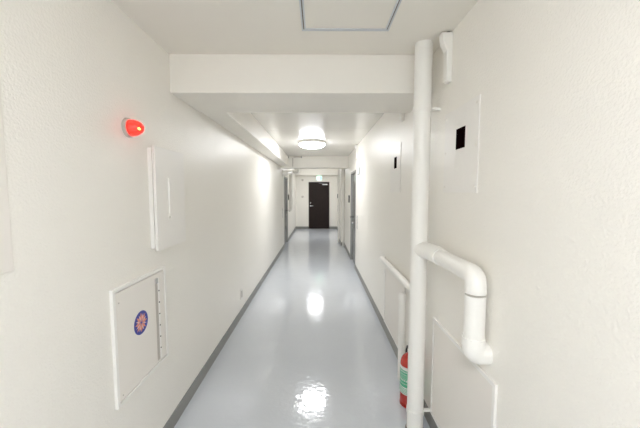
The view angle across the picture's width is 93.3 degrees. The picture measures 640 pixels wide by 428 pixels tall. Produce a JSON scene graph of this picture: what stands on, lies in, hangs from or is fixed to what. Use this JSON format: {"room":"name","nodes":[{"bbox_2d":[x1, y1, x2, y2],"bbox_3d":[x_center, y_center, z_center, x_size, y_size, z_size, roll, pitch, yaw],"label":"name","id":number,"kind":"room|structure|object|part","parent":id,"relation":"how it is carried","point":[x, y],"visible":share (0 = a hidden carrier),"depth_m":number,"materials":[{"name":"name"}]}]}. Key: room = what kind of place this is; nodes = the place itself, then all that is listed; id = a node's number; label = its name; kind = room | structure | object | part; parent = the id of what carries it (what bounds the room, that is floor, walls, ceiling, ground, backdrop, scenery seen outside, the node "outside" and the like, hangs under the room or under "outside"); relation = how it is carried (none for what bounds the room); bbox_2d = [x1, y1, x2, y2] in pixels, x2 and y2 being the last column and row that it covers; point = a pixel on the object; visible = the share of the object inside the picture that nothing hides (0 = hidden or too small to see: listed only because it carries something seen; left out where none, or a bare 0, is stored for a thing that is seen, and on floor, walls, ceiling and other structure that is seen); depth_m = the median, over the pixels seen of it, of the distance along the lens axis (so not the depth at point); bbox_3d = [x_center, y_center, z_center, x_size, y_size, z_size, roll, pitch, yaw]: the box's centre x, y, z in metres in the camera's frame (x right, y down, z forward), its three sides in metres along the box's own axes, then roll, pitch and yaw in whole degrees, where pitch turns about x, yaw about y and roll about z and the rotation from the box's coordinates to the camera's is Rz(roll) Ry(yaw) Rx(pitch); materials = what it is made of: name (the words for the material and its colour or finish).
{"room":"building corridor","nodes":[
{"label":"building corridor","id":0,"kind":"room"},
{"bbox_2d":[0,0,295,427],"bbox_3d":[-1.061,-0.072,4.777,0.140,2.570,15.950,0,4,0],"label":"wall","id":1,"kind":"structure","parent":0,"point":[71,71],"depth_m":1.34,"materials":[{"name":"white paint"}]},
{"bbox_2d":[0,90,13,274],"bbox_3d":[-0.968,-0.205,0.637,0.005,0.820,0.580,0,4,0],"label":"wall panel","id":2,"kind":"object","parent":1,"relation":"attached to","point":[6,252],"visible":1,"depth_m":0.93,"materials":[{"name":"white paint"}]},
{"bbox_2d":[121,118,144,137],"bbox_3d":[-0.934,-0.436,1.530,0.082,0.096,0.096,0,4,0],"label":"lamp","id":3,"kind":"object","parent":1,"relation":"attached to","point":[131,128],"visible":1,"depth_m":1.50,"materials":[{"name":"red plastic"}]},
{"bbox_2d":[109,265,168,409],"bbox_3d":[-0.965,0.626,1.657,0.020,0.580,0.486,0,4,0],"label":"access panel","id":4,"kind":"object","parent":1,"relation":"attached to","point":[138,307],"visible":1,"depth_m":1.59,"materials":[{"name":"white metal"}]},
{"bbox_3d":[-0.960,0.623,1.809,0.002,0.495,0.016,0,4,0],"label":"slot rail","id":5,"kind":"part","parent":4,"relation":"part of","materials":[{"name":"white metal"}]},
{"bbox_2d":[147,146,185,250],"bbox_3d":[-0.950,-0.098,1.898,0.053,0.600,0.374,0,4,0],"label":"upper cabinet","id":6,"kind":"object","parent":1,"relation":"attached to","point":[165,166],"visible":1,"depth_m":1.83,"materials":[{"name":"white metal"}]},
{"bbox_3d":[-0.933,-0.095,1.860,0.003,0.260,0.023,0,4,0],"label":"handle plate","id":7,"kind":"part","parent":6,"relation":"part of","materials":[{"name":"white metal"}]},
{"bbox_3d":[-0.927,-0.108,1.859,0.008,0.215,0.007,0,4,0],"label":"handle","id":8,"kind":"part","parent":6,"relation":"part of","materials":[{"name":"white metal"}]},
{"bbox_2d":[163,227,295,427],"bbox_3d":[-0.988,1.159,4.867,0.006,0.100,15.950,0,4,0],"label":"baseboard","id":9,"kind":"structure","parent":1,"relation":"attached to","point":[173,419],"depth_m":2.69,"materials":[{"name":"grey plastic"}]},
{"bbox_2d":[284,176,287,243],"bbox_3d":[-1.054,-0.091,8.962,0.156,2.000,0.900,0,4,0],"label":"door","id":10,"kind":"structure","parent":1,"relation":"in","point":[285,178],"depth_m":9.13,"materials":[{"name":"silver metal"}]},
{"bbox_2d":[282,169,299,211],"bbox_3d":[-0.822,-0.688,8.895,0.375,1.380,1.769,0,4,0],"label":"pipe","id":11,"kind":"object","parent":1,"relation":"attached to","point":[290,173],"visible":1,"depth_m":9.66,"materials":[{"name":"white metal"}]},
{"bbox_2d":[111,0,477,155],"bbox_3d":[-0.110,-1.344,4.689,2.042,0.220,16.230,0,4,0],"label":"ceiling","id":12,"kind":"structure","parent":0,"point":[178,26],"depth_m":1.73,"materials":[{"name":"white paint"}]},
{"bbox_2d":[203,113,287,165],"bbox_3d":[-0.890,-1.139,4.996,0.205,0.235,5.100,0,4,0],"label":"duct","id":13,"kind":"object","parent":12,"relation":"attached to","point":[244,126],"visible":0.56,"depth_m":3.64,"materials":[{"name":"white paint"}]},
{"bbox_2d":[169,54,432,112],"bbox_3d":[-0.122,-0.930,2.210,1.712,0.245,0.495,0,4,0],"label":"beam","id":14,"kind":"structure","parent":12,"relation":"attached to","point":[208,83],"depth_m":1.97,"materials":[{"name":"white paint"}]},
{"bbox_2d":[299,140,324,148],"bbox_3d":[-0.142,-1.226,5.375,0.476,0.115,0.476,0,4,0],"label":"ceiling lamp","id":15,"kind":"object","parent":12,"relation":"attached to","point":[310,144],"visible":1,"depth_m":5.21,"materials":[{"name":"white"}]},
{"bbox_2d":[280,156,347,168],"bbox_3d":[-0.150,-1.314,7.734,1.712,0.282,0.380,0,4,0],"label":"beam","id":16,"kind":"structure","parent":12,"relation":"attached to","point":[306,162],"depth_m":7.55,"materials":[{"name":"white paint"}]},
{"bbox_2d":[295,169,337,175],"bbox_3d":[-0.148,-1.760,12.454,1.762,0.320,0.400,0,4,0],"label":"beam","id":17,"kind":"structure","parent":12,"relation":"attached to","point":[321,172],"depth_m":12.26,"materials":[{"name":"white paint"}]},
{"bbox_2d":[299,0,401,30],"bbox_3d":[0.141,-0.993,1.427,0.476,0.006,0.476,0,4,0],"label":"ceiling hatch","id":18,"kind":"object","parent":12,"relation":"attached to","point":[319,15],"visible":1,"depth_m":1.51,"materials":[{"name":"white paint"}]},
{"bbox_2d":[174,229,429,427],"bbox_3d":[-0.110,1.259,4.879,2.042,0.100,16.230,0,4,0],"label":"floor","id":19,"kind":"structure","parent":0,"point":[310,349],"depth_m":2.84,"materials":[{"name":"plastic"}]},
{"bbox_2d":[337,169,339,241],"bbox_3d":[0.576,-0.402,9.298,0.071,2.570,0.071,0,4,0],"label":"pipe","id":20,"kind":"object","parent":19,"relation":"on","point":[338,169],"visible":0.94,"depth_m":9.27,"materials":[{"name":"white metal"}]},
{"bbox_2d":[342,169,343,245],"bbox_3d":[0.669,-0.355,8.655,0.075,2.570,0.075,0,4,0],"label":"pipe","id":21,"kind":"object","parent":19,"relation":"on","point":[343,169],"visible":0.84,"depth_m":8.67,"materials":[{"name":"white metal"}]},
{"bbox_2d":[397,292,406,379],"bbox_3d":[0.678,1.010,2.503,0.066,0.742,0.066,0,4,0],"label":"pipe","id":22,"kind":"object","parent":19,"relation":"on","point":[402,297],"visible":0.94,"depth_m":2.48,"materials":[{"name":"white metal"}]},
{"bbox_2d":[400,345,407,407],"bbox_3d":[0.651,1.165,2.209,0.136,0.475,0.190,3,5,35],"label":"fire extinguisher","id":23,"kind":"object","parent":19,"relation":"on","point":[404,359],"visible":0.3,"depth_m":2.19,"materials":[{"name":"red metal"}]},
{"bbox_2d":[405,39,492,427],"bbox_3d":[0.652,0.218,1.615,0.170,2.450,0.708,0,4,0],"label":"pipe","id":24,"kind":"object","parent":19,"relation":"on","point":[475,347],"visible":1,"depth_m":1.82,"materials":[{"name":"white paint"}]},
{"bbox_2d":[295,175,336,225],"bbox_3d":[-0.150,-0.657,12.806,2.042,2.570,0.140,0,4,0],"label":"wall","id":25,"kind":"structure","parent":0,"point":[302,187],"depth_m":12.73,"materials":[{"name":"white paint"}]},
{"bbox_2d":[296,226,336,228],"bbox_3d":[-0.149,0.580,12.822,1.750,0.100,0.006,0,4,0],"label":"baseboard","id":26,"kind":"structure","parent":25,"relation":"attached to","point":[297,227],"depth_m":12.82,"materials":[{"name":"grey plastic"}]},
{"bbox_2d":[309,182,328,228],"bbox_3d":[-0.043,-0.355,12.712,0.870,1.980,0.091,0,4,0],"label":"door","id":27,"kind":"structure","parent":25,"relation":"in","point":[318,191],"depth_m":12.73,"materials":[{"name":"brown paint"}]},
{"bbox_2d":[337,175,337,226],"bbox_3d":[0.809,-0.545,11.269,0.140,2.570,2.950,0,4,0],"label":"wall","id":28,"kind":"structure","parent":0,"point":[337,175],"depth_m":12.64,"materials":[{"name":"white paint"}]},
{"bbox_2d":[339,169,344,241],"bbox_3d":[0.749,-0.398,9.249,0.280,2.570,1.100,0,4,0],"label":"pillar","id":29,"kind":"structure","parent":0,"point":[341,170],"depth_m":8.99,"materials":[{"name":"white paint"}]},
{"bbox_2d":[344,0,639,427],"bbox_3d":[0.826,0.074,2.767,0.190,2.570,11.900,0,4,0],"label":"wall","id":30,"kind":"structure","parent":0,"point":[551,223],"depth_m":1.02,"materials":[{"name":"white paint"}]},
{"bbox_2d":[350,170,355,263],"bbox_3d":[0.755,0.087,6.507,0.156,2.000,0.900,0,4,0],"label":"door","id":31,"kind":"structure","parent":30,"relation":"in","point":[353,174],"depth_m":6.69,"materials":[{"name":"silver metal"}]},
{"bbox_2d":[355,144,357,158],"bbox_3d":[0.685,-1.169,5.684,0.062,0.275,0.048,0,4,0],"label":"conduit cover","id":32,"kind":"object","parent":30,"relation":"attached to","point":[356,145],"visible":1,"depth_m":5.66,"materials":[{"name":"white paint"}]},
{"bbox_2d":[337,227,437,427],"bbox_3d":[0.698,1.159,4.876,0.146,0.100,15.950,0,4,0],"label":"baseboard","id":33,"kind":"structure","parent":30,"relation":"attached to","point":[428,416],"depth_m":3.33,"materials":[{"name":"grey plastic"}]},
{"bbox_2d":[384,266,405,347],"bbox_3d":[0.722,0.888,2.986,0.017,0.685,0.780,0,4,0],"label":"access panel","id":34,"kind":"object","parent":30,"relation":"attached to","point":[393,287],"visible":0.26,"depth_m":3.01,"materials":[{"name":"white metal"}]},
{"bbox_2d":[380,255,409,291],"bbox_3d":[0.697,0.535,2.775,0.070,0.060,1.250,0,4,0],"label":"pipe","id":35,"kind":"object","parent":30,"relation":"attached to","point":[391,268],"visible":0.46,"depth_m":2.68,"materials":[{"name":"white paint"}]},
{"bbox_2d":[390,142,400,191],"bbox_3d":[0.726,-0.435,2.920,0.009,0.450,0.380,0,4,0],"label":"panel","id":36,"kind":"object","parent":30,"relation":"attached to","point":[395,166],"visible":1,"depth_m":2.90,"materials":[{"name":"white paint"}]},
{"bbox_2d":[400,113,403,121],"bbox_3d":[0.701,-0.946,2.632,0.062,0.275,0.048,0,4,0],"label":"conduit cover","id":37,"kind":"object","parent":30,"relation":"attached to","point":[401,114],"visible":0.22,"depth_m":2.62,"materials":[{"name":"white paint"}]},
{"bbox_2d":[439,31,452,83],"bbox_3d":[0.705,-0.878,1.699,0.062,0.275,0.048,0,4,0],"label":"conduit cover","id":38,"kind":"object","parent":30,"relation":"attached to","point":[446,38],"visible":1,"depth_m":1.68,"materials":[{"name":"white paint"}]},
{"bbox_2d":[443,94,480,192],"bbox_3d":[0.733,-0.338,1.588,0.009,0.450,0.380,0,4,0],"label":"panel","id":39,"kind":"object","parent":30,"relation":"attached to","point":[462,125],"visible":1,"depth_m":1.55,"materials":[{"name":"white paint"}]},
{"bbox_2d":[430,317,497,427],"bbox_3d":[0.729,1.007,1.621,0.017,0.645,0.690,0,4,0],"label":"access panel","id":40,"kind":"object","parent":30,"relation":"attached to","point":[462,395],"visible":1,"depth_m":1.61,"materials":[{"name":"white metal"}]}
]}

